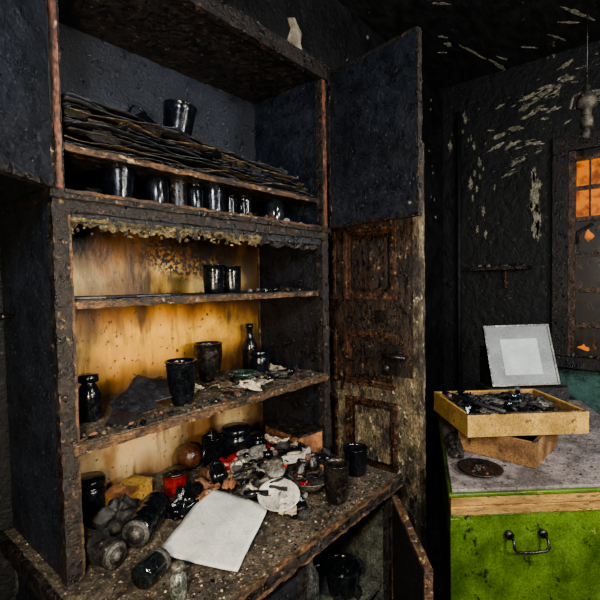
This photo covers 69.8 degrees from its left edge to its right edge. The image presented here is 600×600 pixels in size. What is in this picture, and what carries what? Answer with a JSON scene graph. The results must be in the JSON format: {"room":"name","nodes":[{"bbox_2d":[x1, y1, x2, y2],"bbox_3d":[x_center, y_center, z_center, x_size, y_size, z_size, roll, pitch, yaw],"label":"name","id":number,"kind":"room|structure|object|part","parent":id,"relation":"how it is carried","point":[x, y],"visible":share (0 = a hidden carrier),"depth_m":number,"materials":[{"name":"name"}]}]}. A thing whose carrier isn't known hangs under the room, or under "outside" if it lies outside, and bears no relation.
{"room":"fire-damaged room","nodes":[
{"label":"fire-damaged room","id":0,"kind":"room"},
{"bbox_2d":[90,493,142,535],"bbox_3d":[-0.538,0.636,1.302,0.156,0.079,0.224,1,3,40],"label":"cloth bundle","id":1,"kind":"object","parent":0,"point":[110,520],"depth_m":1.26,"materials":[{"name":"grey fabric"}]},
{"bbox_2d":[0,0,443,599],"bbox_3d":[-0.394,-0.176,1.945,0.100,3.150,5.270,1,3,40],"label":"wall","id":2,"kind":"structure","parent":0,"point":[332,34],"depth_m":2.69,"materials":[{"name":"black paint"}]},
{"bbox_2d":[257,18,436,218],"bbox_3d":[0.483,-1.206,2.877,0.006,1.102,2.119,1,3,40],"label":"wallpaper","id":3,"kind":"object","parent":2,"relation":"attached to","point":[294,36],"visible":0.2,"depth_m":2.27,"materials":[{"name":"beige paper"}]},
{"bbox_2d":[327,142,426,552],"bbox_3d":[0.241,0.359,2.034,0.691,2.053,0.129,1,3,40],"label":"door","id":4,"kind":"structure","parent":2,"relation":"in","point":[376,276],"depth_m":1.93,"materials":[{"name":"paint"}]},
{"bbox_2d":[306,557,319,599],"bbox_3d":[0.032,0.977,1.496,0.070,0.200,0.070,1,3,40],"label":"bottle","id":5,"kind":"object","parent":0,"point":[312,577],"depth_m":1.47,"materials":[{"name":"grey glass"}]},
{"bbox_2d":[425,446,444,599],"bbox_3d":[1.088,1.471,0.779,3.910,0.100,5.270,1,3,40],"label":"floor","id":6,"kind":"structure","parent":0,"point":[433,551],"depth_m":2.61,"materials":[{"name":"black"}]},
{"bbox_2d":[0,456,433,599],"bbox_3d":[-0.148,1.041,1.358,1.032,0.759,1.083,1,3,40],"label":"base cabinet","id":7,"kind":"object","parent":6,"relation":"on","point":[377,531],"visible":0.48,"depth_m":1.23,"materials":[{"name":"brown wood"}]},
{"bbox_2d":[81,471,106,522],"bbox_3d":[-0.662,0.616,1.350,0.103,0.122,0.104,1,3,40],"label":"lidded jar","id":8,"kind":"object","parent":7,"relation":"on","point":[94,487],"visible":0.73,"depth_m":1.31,"materials":[{"name":"glass"}]},
{"bbox_2d":[84,526,126,569],"bbox_3d":[-0.529,0.645,1.121,0.163,0.070,0.070,0,3,28],"label":"jar","id":9,"kind":"object","parent":7,"relation":"on","point":[108,552],"visible":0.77,"depth_m":1.08,"materials":[{"name":"glass"}]},
{"bbox_2d":[105,475,151,505],"bbox_3d":[-0.560,0.637,1.408,0.086,0.072,0.144,0,2,15],"label":"box","id":10,"kind":"object","parent":7,"relation":"on","point":[134,486],"visible":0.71,"depth_m":1.40,"materials":[{"name":"yellow cardboard"}]},
{"bbox_2d":[122,490,169,547],"bbox_3d":[-0.442,0.630,1.246,0.085,0.084,0.180,-1,2,1],"label":"jar","id":11,"kind":"object","parent":7,"relation":"on","point":[141,525],"visible":1,"depth_m":1.19,"materials":[{"name":"glass"}]},
{"bbox_2d":[132,547,171,589],"bbox_3d":[-0.360,0.651,1.047,0.061,0.061,0.081,0,2,21],"label":"glass jar","id":12,"kind":"object","parent":7,"relation":"on","point":[157,562],"visible":0.99,"depth_m":1.02,"materials":[{"name":"black glass"}]},
{"bbox_2d":[162,465,186,497],"bbox_3d":[-0.432,0.626,1.483,0.086,0.082,0.086,1,3,40],"label":"tin","id":13,"kind":"object","parent":7,"relation":"on","point":[173,476],"visible":0.83,"depth_m":1.45,"materials":[{"name":"paint"}]},
{"bbox_2d":[169,560,186,599],"bbox_3d":[-0.281,0.645,0.989,0.040,0.078,0.041,1,3,40],"label":"clear bottle","id":14,"kind":"object","parent":7,"relation":"on","point":[178,578],"visible":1,"depth_m":0.97,"materials":[{"name":"clear glass"}]},
{"bbox_2d":[166,481,203,520],"bbox_3d":[-0.366,0.631,1.397,0.112,0.076,0.193,-1,2,11],"label":"lump","id":15,"kind":"object","parent":7,"relation":"on","point":[184,498],"visible":0.88,"depth_m":1.35,"materials":[{"name":"ceramic"}]},
{"bbox_2d":[176,443,201,469],"bbox_3d":[-0.435,0.612,1.695,0.100,0.093,0.100,1,3,40],"label":"ball","id":16,"kind":"object","parent":7,"relation":"on","point":[189,455],"visible":0.92,"depth_m":1.66,"materials":[{"name":"brown"}]},
{"bbox_2d":[24,471,388,599],"bbox_3d":[-0.247,0.665,1.421,0.706,0.009,1.019,1,3,40],"label":"crumbs","id":17,"kind":"object","parent":7,"relation":"on","point":[368,482],"visible":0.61,"depth_m":1.19,"materials":[{"name":"paper"}]},
{"bbox_2d":[0,0,422,586],"bbox_3d":[-0.328,-0.130,1.258,0.854,1.612,1.467,1,3,40],"label":"shelving unit","id":18,"kind":"object","parent":7,"relation":"on","point":[256,95],"visible":0.88,"depth_m":1.49,"materials":[{"name":"brown wood"}]},
{"bbox_3d":[-0.817,0.046,1.202,0.024,0.024,0.032,1,3,40],"label":"knob","id":19,"kind":"part","parent":18,"relation":"part of","materials":[{"name":"metal"}]},
{"bbox_3d":[-0.586,-0.560,0.744,0.044,0.634,0.466,-1,2,4],"label":"door","id":20,"kind":"part","parent":18,"relation":"part of","materials":[{"name":"blue paint"}]},
{"bbox_2d":[78,373,101,422],"bbox_3d":[-0.603,0.277,1.229,0.066,0.130,0.066,1,3,40],"label":"bottle","id":21,"kind":"object","parent":18,"relation":"in","point":[89,392],"visible":0.96,"depth_m":1.20,"materials":[{"name":"glass"}]},
{"bbox_2d":[101,153,135,197],"bbox_3d":[-0.520,-0.340,1.236,0.107,0.137,0.108,1,3,40],"label":"tumbler","id":22,"kind":"object","parent":18,"relation":"on","point":[119,181],"visible":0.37,"depth_m":1.20,"materials":[{"name":"ceramic"}]},
{"bbox_2d":[74,294,181,298],"bbox_3d":[-0.522,-0.011,1.236,0.205,0.004,0.350,1,3,40],"label":"sheet","id":23,"kind":"object","parent":18,"relation":"on","point":[135,295],"visible":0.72,"depth_m":1.18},
{"bbox_2d":[104,375,171,426],"bbox_3d":[-0.477,0.292,1.291,0.150,0.088,0.277,-1,2,12],"label":"flake","id":24,"kind":"object","parent":18,"relation":"in","point":[141,396],"visible":0.92,"depth_m":1.28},
{"bbox_2d":[145,174,168,202],"bbox_3d":[-0.439,-0.366,1.317,0.069,0.178,0.069,1,3,40],"label":"tumbler","id":25,"kind":"object","parent":18,"relation":"in","point":[156,185],"visible":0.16,"depth_m":1.29,"materials":[{"name":"glass"}]},
{"bbox_2d":[168,179,186,205],"bbox_3d":[-0.394,-0.346,1.384,0.067,0.131,0.066,1,3,40],"label":"tin can","id":26,"kind":"object","parent":18,"relation":"on","point":[177,189],"depth_m":1.36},
{"bbox_2d":[165,358,197,406],"bbox_3d":[-0.377,0.262,1.371,0.104,0.141,0.103,1,3,40],"label":"drinking glass","id":27,"kind":"object","parent":18,"relation":"on","point":[181,372],"visible":1,"depth_m":1.34,"materials":[{"name":"glass"}]},
{"bbox_2d":[61,92,311,196],"bbox_3d":[-0.375,-0.459,1.490,0.420,0.130,0.959,1,3,40],"label":"sheets","id":28,"kind":"object","parent":18,"relation":"on","point":[86,122],"visible":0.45,"depth_m":1.22,"materials":[{"name":"paper"}]},
{"bbox_2d":[127,104,155,123],"bbox_3d":[-0.489,-0.548,1.323,0.101,0.110,0.071,-2,2,-21],"label":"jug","id":29,"kind":"object","parent":28,"relation":"on","point":[143,115],"visible":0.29,"depth_m":1.31,"materials":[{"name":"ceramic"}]},
{"bbox_2d":[163,99,196,136],"bbox_3d":[-0.393,-0.577,1.424,0.112,0.142,0.117,1,3,40],"label":"mug","id":30,"kind":"object","parent":28,"relation":"on","point":[181,114],"visible":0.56,"depth_m":1.38,"materials":[{"name":"ceramic"}]},
{"bbox_2d":[68,217,317,249],"bbox_3d":[-0.234,-0.200,1.410,0.036,0.046,1.016,1,3,40],"label":"crust","id":31,"kind":"object","parent":18,"relation":"attached to","point":[173,233],"visible":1,"depth_m":1.27,"materials":[{"name":"brown wood"}]},
{"bbox_2d":[187,182,202,207],"bbox_3d":[-0.347,-0.339,1.424,0.052,0.112,0.051,1,3,40],"label":"jar","id":32,"kind":"object","parent":18,"relation":"on","point":[194,191],"visible":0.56,"depth_m":1.40,"materials":[{"name":"glass"}]},
{"bbox_2d":[80,363,314,440],"bbox_3d":[-0.320,0.307,1.492,0.263,0.052,0.978,1,3,38],"label":"debris","id":33,"kind":"object","parent":18,"relation":"on","point":[238,384],"visible":0.96,"depth_m":1.53,"materials":[{"name":"paper"}]},
{"bbox_2d":[199,467,210,480],"bbox_3d":[-0.322,0.621,1.527,0.069,0.068,0.056,1,3,40],"label":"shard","id":34,"kind":"object","parent":18,"relation":"on","point":[203,471],"visible":0.44,"depth_m":1.51},
{"bbox_2d":[193,341,222,381],"bbox_3d":[-0.361,0.243,1.698,0.116,0.151,0.116,1,3,40],"label":"beaker","id":35,"kind":"object","parent":18,"relation":"on","point":[208,354],"depth_m":1.66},
{"bbox_2d":[201,264,224,293],"bbox_3d":[-0.309,-0.074,1.537,0.083,0.102,0.084,1,3,40],"label":"glass","id":36,"kind":"object","parent":18,"relation":"on","point":[213,275],"visible":0.96,"depth_m":1.51,"materials":[{"name":"glass"}]},
{"bbox_2d":[202,185,225,211],"bbox_3d":[-0.300,-0.362,1.495,0.100,0.151,0.098,1,3,40],"label":"drinking glass","id":37,"kind":"object","parent":18,"relation":"on","point":[214,197],"visible":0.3,"depth_m":1.46,"materials":[{"name":"glass"}]},
{"bbox_2d":[210,459,227,485],"bbox_3d":[-0.286,0.608,1.512,0.061,0.082,0.087,-2,3,-27],"label":"pot","id":38,"kind":"object","parent":18,"relation":"on","point":[219,469],"visible":0.84,"depth_m":1.49,"materials":[{"name":"ceramic"}]},
{"bbox_2d":[224,266,240,291],"bbox_3d":[-0.259,-0.077,1.612,0.080,0.099,0.080,1,3,40],"label":"glass","id":39,"kind":"object","parent":18,"relation":"on","point":[232,274],"visible":0.81,"depth_m":1.58,"materials":[{"name":"glass"}]},
{"bbox_2d":[227,452,237,462],"bbox_3d":[-0.241,0.591,1.590,0.059,0.059,0.048,-1,2,7],"label":"tin","id":40,"kind":"object","parent":18,"relation":"on","point":[233,457],"visible":0.31,"depth_m":1.57,"materials":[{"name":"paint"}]},
{"bbox_2d":[226,195,242,213],"bbox_3d":[-0.253,-0.337,1.586,0.071,0.090,0.056,1,3,40],"label":"cup","id":41,"kind":"object","parent":18,"relation":"in","point":[231,201],"visible":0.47,"depth_m":1.57,"materials":[{"name":"glass"}]},
{"bbox_2d":[231,369,256,378],"bbox_3d":[-0.220,0.300,1.712,0.110,0.030,0.110,1,3,40],"label":"saucer","id":42,"kind":"object","parent":18,"relation":"on","point":[241,371],"visible":0.53,"depth_m":1.68,"materials":[{"name":"green ceramic"}]},
{"bbox_2d":[237,196,252,214],"bbox_3d":[-0.215,-0.345,1.659,0.072,0.101,0.072,1,3,40],"label":"cup","id":43,"kind":"object","parent":18,"relation":"in","point":[247,201],"visible":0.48,"depth_m":1.63,"materials":[{"name":"glass"}]},
{"bbox_2d":[242,323,256,368],"bbox_3d":[-0.226,0.206,1.935,0.068,0.201,0.068,1,3,40],"label":"bottle","id":44,"kind":"object","parent":18,"relation":"on","point":[249,343],"visible":0.8,"depth_m":1.91,"materials":[{"name":"glass"}]},
{"bbox_2d":[237,444,266,461],"bbox_3d":[-0.174,0.551,1.556,0.103,0.044,0.065,-2,2,-19],"label":"debris","id":45,"kind":"object","parent":18,"relation":"on","point":[255,452],"visible":0.95,"depth_m":1.56,"materials":[{"name":"paper"}]},
{"bbox_2d":[248,348,269,372],"bbox_3d":[-0.172,0.261,1.814,0.092,0.102,0.093,1,3,40],"label":"jar","id":46,"kind":"object","parent":18,"relation":"on","point":[259,358],"visible":0.81,"depth_m":1.78,"materials":[{"name":"glass"}]},
{"bbox_2d":[233,212,301,222],"bbox_3d":[-0.105,-0.312,1.663,0.100,0.049,0.405,1,3,40],"label":"debris","id":47,"kind":"object","parent":18,"relation":"on","point":[271,215],"visible":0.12,"depth_m":1.63,"materials":[{"name":"paper"}]},
{"bbox_2d":[264,199,284,219],"bbox_3d":[-0.102,-0.367,1.714,0.080,0.136,0.080,1,3,40],"label":"jar","id":48,"kind":"object","parent":18,"relation":"on","point":[275,206],"visible":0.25,"depth_m":1.68,"materials":[{"name":"black glass"}]},
{"bbox_2d":[264,459,284,478],"bbox_3d":[-0.085,0.571,1.451,0.069,0.054,0.072,1,3,40],"label":"lid","id":49,"kind":"object","parent":18,"relation":"on","point":[272,471],"visible":0.91,"depth_m":1.44,"materials":[{"name":"grey metal"}]},
{"bbox_2d":[248,286,300,291],"bbox_3d":[-0.102,-0.044,1.756,0.156,0.022,0.248,0,3,32],"label":"scraps","id":50,"kind":"object","parent":18,"relation":"on","point":[276,288],"visible":0.98,"depth_m":1.73,"materials":[{"name":"grey wood"}]},
{"bbox_2d":[265,434,288,443],"bbox_3d":[-0.093,0.548,1.685,0.077,0.053,0.115,-2,3,-25],"label":"scorched letter","id":51,"kind":"object","parent":18,"relation":"on","point":[274,440],"visible":0.96,"depth_m":1.67,"materials":[{"name":"beige paper"}]},
{"bbox_2d":[257,478,299,511],"bbox_3d":[-0.067,0.617,1.357,0.131,0.056,0.131,1,3,40],"label":"plate","id":52,"kind":"object","parent":18,"relation":"on","point":[270,502],"visible":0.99,"depth_m":1.36,"materials":[{"name":"ceramic"}]},
{"bbox_2d":[282,446,310,463],"bbox_3d":[-0.011,0.560,1.550,0.076,0.060,0.125,0,2,16],"label":"paper scrap","id":53,"kind":"object","parent":18,"relation":"on","point":[292,457],"depth_m":1.50,"materials":[{"name":"beige paper"}]},
{"bbox_2d":[293,478,324,491],"bbox_3d":[0.031,0.614,1.430,0.111,0.041,0.110,1,3,40],"label":"metal dish","id":54,"kind":"object","parent":18,"relation":"on","point":[314,484],"visible":0.88,"depth_m":1.43,"materials":[{"name":"grey metal"}]},
{"bbox_2d":[317,452,335,458],"bbox_3d":[0.086,0.609,1.637,0.104,0.055,0.048,0,2,19],"label":"debris","id":55,"kind":"object","parent":18,"relation":"on","point":[325,455],"visible":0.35,"depth_m":1.62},
{"bbox_3d":[0.265,-0.611,1.630,0.044,0.634,0.446,-3,3,-41],"label":"door","id":56,"kind":"part","parent":18,"relation":"part of","materials":[{"name":"blue paint"}]},
{"bbox_2d":[201,428,223,467],"bbox_3d":[-0.344,0.576,1.665,0.103,0.166,0.089,-3,3,-33],"label":"jar","id":57,"kind":"object","parent":7,"relation":"on","point":[212,442],"visible":0.68,"depth_m":1.64,"materials":[{"name":"glass"}]},
{"bbox_2d":[162,488,266,571],"bbox_3d":[-0.230,0.650,1.246,0.240,0.019,0.369,-1,2,12],"label":"paper sheet","id":58,"kind":"object","parent":7,"relation":"on","point":[219,530],"visible":0.98,"depth_m":1.21,"materials":[{"name":"white paper"}]},
{"bbox_2d":[221,422,251,457],"bbox_3d":[-0.260,0.583,1.748,0.124,0.142,0.125,1,3,40],"label":"lidded jar","id":59,"kind":"object","parent":7,"relation":"on","point":[235,433],"visible":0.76,"depth_m":1.70,"materials":[{"name":"glass"}]},
{"bbox_2d":[165,438,350,519],"bbox_3d":[-0.090,0.598,1.502,0.518,0.137,0.701,1,3,40],"label":"debris heap","id":60,"kind":"object","parent":7,"relation":"on","point":[250,475],"depth_m":1.47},
{"bbox_2d":[250,431,266,447],"bbox_3d":[-0.174,0.604,1.802,0.080,0.091,0.081,1,3,40],"label":"jar","id":61,"kind":"object","parent":7,"relation":"on","point":[257,437],"visible":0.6,"depth_m":1.77,"materials":[{"name":"glass"}]},
{"bbox_2d":[264,416,322,452],"bbox_3d":[-0.029,0.590,1.835,0.138,0.114,0.227,-3,3,-41],"label":"carton","id":62,"kind":"object","parent":7,"relation":"on","point":[296,430],"visible":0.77,"depth_m":1.79,"materials":[{"name":"brown cardboard"}]},
{"bbox_2d":[323,458,349,504],"bbox_3d":[0.120,0.597,1.414,0.089,0.126,0.088,1,3,40],"label":"metal cup","id":63,"kind":"object","parent":7,"relation":"on","point":[336,470],"depth_m":1.38,"materials":[{"name":"brown metal"}]},
{"bbox_2d":[319,576,361,599],"bbox_3d":[-0.007,1.052,1.585,0.399,0.072,0.414,1,3,40],"label":"rubble","id":64,"kind":"object","parent":7,"relation":"in","point":[357,594],"visible":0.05,"depth_m":1.54,"materials":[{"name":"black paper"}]},
{"bbox_2d":[313,555,329,576],"bbox_3d":[0.087,1.033,1.671,0.200,0.070,0.070,-2,2,-20],"label":"cup","id":65,"kind":"object","parent":64,"relation":"on","point":[318,562],"visible":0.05,"depth_m":1.64,"materials":[{"name":"glass"}]},
{"bbox_2d":[324,554,359,599],"bbox_3d":[0.154,1.021,1.579,0.133,0.101,0.135,1,3,40],"label":"pot","id":66,"kind":"object","parent":64,"relation":"on","point":[341,570],"visible":0.98,"depth_m":1.56,"materials":[{"name":"black ceramic"}]},
{"bbox_2d":[343,442,367,476],"bbox_3d":[0.209,0.600,1.613,0.093,0.101,0.092,1,3,40],"label":"tumbler","id":67,"kind":"object","parent":7,"relation":"on","point":[355,453],"visible":0.9,"depth_m":1.58,"materials":[{"name":"ceramic"}]},
{"bbox_3d":[0.349,1.020,1.372,0.044,0.615,0.417,-1,2,-1],"label":"door","id":68,"kind":"part","parent":7,"relation":"part of","materials":[{"name":"brown wood"}]},
{"bbox_2d":[437,400,599,599],"bbox_3d":[1.094,0.944,2.023,0.830,0.854,1.352,0,2,15],"label":"drawer cabinet","id":69,"kind":"object","parent":6,"relation":"on","point":[532,536],"depth_m":1.51,"materials":[{"name":"paint"}]},
{"bbox_2d":[443,431,463,458],"bbox_3d":[0.657,0.604,1.835,0.075,0.060,0.268,0,2,13],"label":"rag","id":70,"kind":"object","parent":69,"relation":"on","point":[454,447],"visible":1,"depth_m":1.79,"materials":[{"name":"fabric"}]},
{"bbox_2d":[457,458,503,476],"bbox_3d":[0.675,0.633,1.614,0.164,0.017,0.164,1,3,40],"label":"plate","id":71,"kind":"object","parent":69,"relation":"on","point":[478,467],"visible":1,"depth_m":1.62,"materials":[{"name":"ceramic"}]},
{"bbox_3d":[0.898,0.578,1.849,0.301,0.102,0.342,1,3,43],"label":"wooden drawer","id":72,"kind":"part","parent":69,"relation":"part of","materials":[{"name":"brown wood"}]},
{"bbox_2d":[434,389,588,437],"bbox_3d":[0.892,0.471,1.866,0.492,0.112,0.394,-1,2,-3],"label":"wooden tray","id":73,"kind":"object","parent":69,"relation":"on","point":[570,419],"depth_m":1.70,"materials":[{"name":"yellow wood"}]},
{"bbox_3d":[0.728,0.430,1.823,0.020,0.021,0.342,-2,3,-23],"label":"charred slat","id":74,"kind":"part","parent":73,"relation":"part of","materials":[{"name":"black wood"}]},
{"bbox_2d":[446,387,558,412],"bbox_3d":[0.890,0.463,1.872,0.448,0.120,0.304,-1,2,-5],"label":"debris","id":75,"kind":"object","parent":73,"relation":"in","point":[509,401],"visible":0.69,"depth_m":1.86,"materials":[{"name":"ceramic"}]},
{"bbox_2d":[476,346,568,402],"bbox_3d":[1.137,0.433,2.275,0.405,0.352,0.275,-1,2,0],"label":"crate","id":76,"kind":"object","parent":69,"relation":"on","point":[561,392],"visible":0.16,"depth_m":2.17,"materials":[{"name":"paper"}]},
{"bbox_2d":[482,324,559,386],"bbox_3d":[1.132,0.282,2.211,0.346,0.308,0.122,-1,2,0],"label":"picture frame","id":77,"kind":"object","parent":76,"relation":"on","point":[517,355],"visible":1,"depth_m":2.20,"materials":[{"name":"metal"}]},
{"bbox_3d":[0.786,0.830,1.475,0.147,0.063,0.047,-1,2,-2],"label":"chest handle","id":78,"kind":"part","parent":69,"relation":"part of","materials":[{"name":"metal"}]},
{"bbox_2d":[464,420,599,485],"bbox_3d":[1.063,0.621,1.980,0.740,0.007,1.164,0,2,14],"label":"crumb","id":79,"kind":"object","parent":69,"relation":"on","point":[595,420],"visible":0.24,"depth_m":1.66,"materials":[{"name":"ceramic"}]},
{"bbox_2d":[338,0,599,88],"bbox_3d":[1.031,-1.776,0.649,3.910,0.100,5.270,1,3,40],"label":"ceiling","id":80,"kind":"structure","parent":0,"point":[491,29],"depth_m":2.88,"materials":[{"name":"black paint"}]},
{"bbox_2d":[432,2,594,70],"bbox_3d":[1.514,-1.808,2.596,1.509,0.004,1.568,1,3,40],"label":"paint","id":81,"kind":"object","parent":80,"relation":"attached to","point":[573,11],"visible":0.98,"depth_m":2.98,"materials":[{"name":"paint"}]},
{"bbox_2d":[568,0,599,138],"bbox_3d":[1.455,-1.303,2.159,0.251,0.980,0.090,-2,3,-29],"label":"lamp fixture","id":82,"kind":"object","parent":80,"relation":"hanging from","point":[587,99],"visible":1,"depth_m":2.14,"materials":[{"name":"metal"}]},
{"bbox_2d":[443,40,599,413],"bbox_3d":[2.730,-0.261,2.684,3.710,3.150,0.100,1,3,40],"label":"wall","id":83,"kind":"structure","parent":0,"point":[527,297],"depth_m":3.49,"materials":[{"name":"black paint"}]},
{"bbox_2d":[456,111,461,390],"bbox_3d":[1.379,-0.154,3.730,0.040,2.900,0.040,1,3,40],"label":"pipe","id":84,"kind":"object","parent":83,"relation":"attached to","point":[458,114],"visible":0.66,"depth_m":3.71,"materials":[{"name":"black metal"}]},
{"bbox_2d":[470,262,531,287],"bbox_3d":[1.621,-0.202,3.489,0.444,0.210,0.114,1,3,40],"label":"wall shelf","id":85,"kind":"object","parent":83,"relation":"attached to","point":[516,266],"visible":1,"depth_m":3.46,"materials":[{"name":"brown wood"}]},
{"bbox_2d":[448,52,599,242],"bbox_3d":[1.869,-1.112,3.297,1.508,1.320,0.004,1,3,40],"label":"plaster","id":86,"kind":"object","parent":83,"relation":"attached to","point":[534,195],"visible":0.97,"depth_m":3.35,"materials":[{"name":"beige paint"}]},
{"bbox_2d":[552,130,599,370],"bbox_3d":[2.377,-0.348,2.900,1.234,1.704,0.205,1,3,40],"label":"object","id":87,"kind":"structure","parent":83,"relation":"in","point":[576,159],"depth_m":3.17,"materials":[{"name":"brown wood"}]}
]}

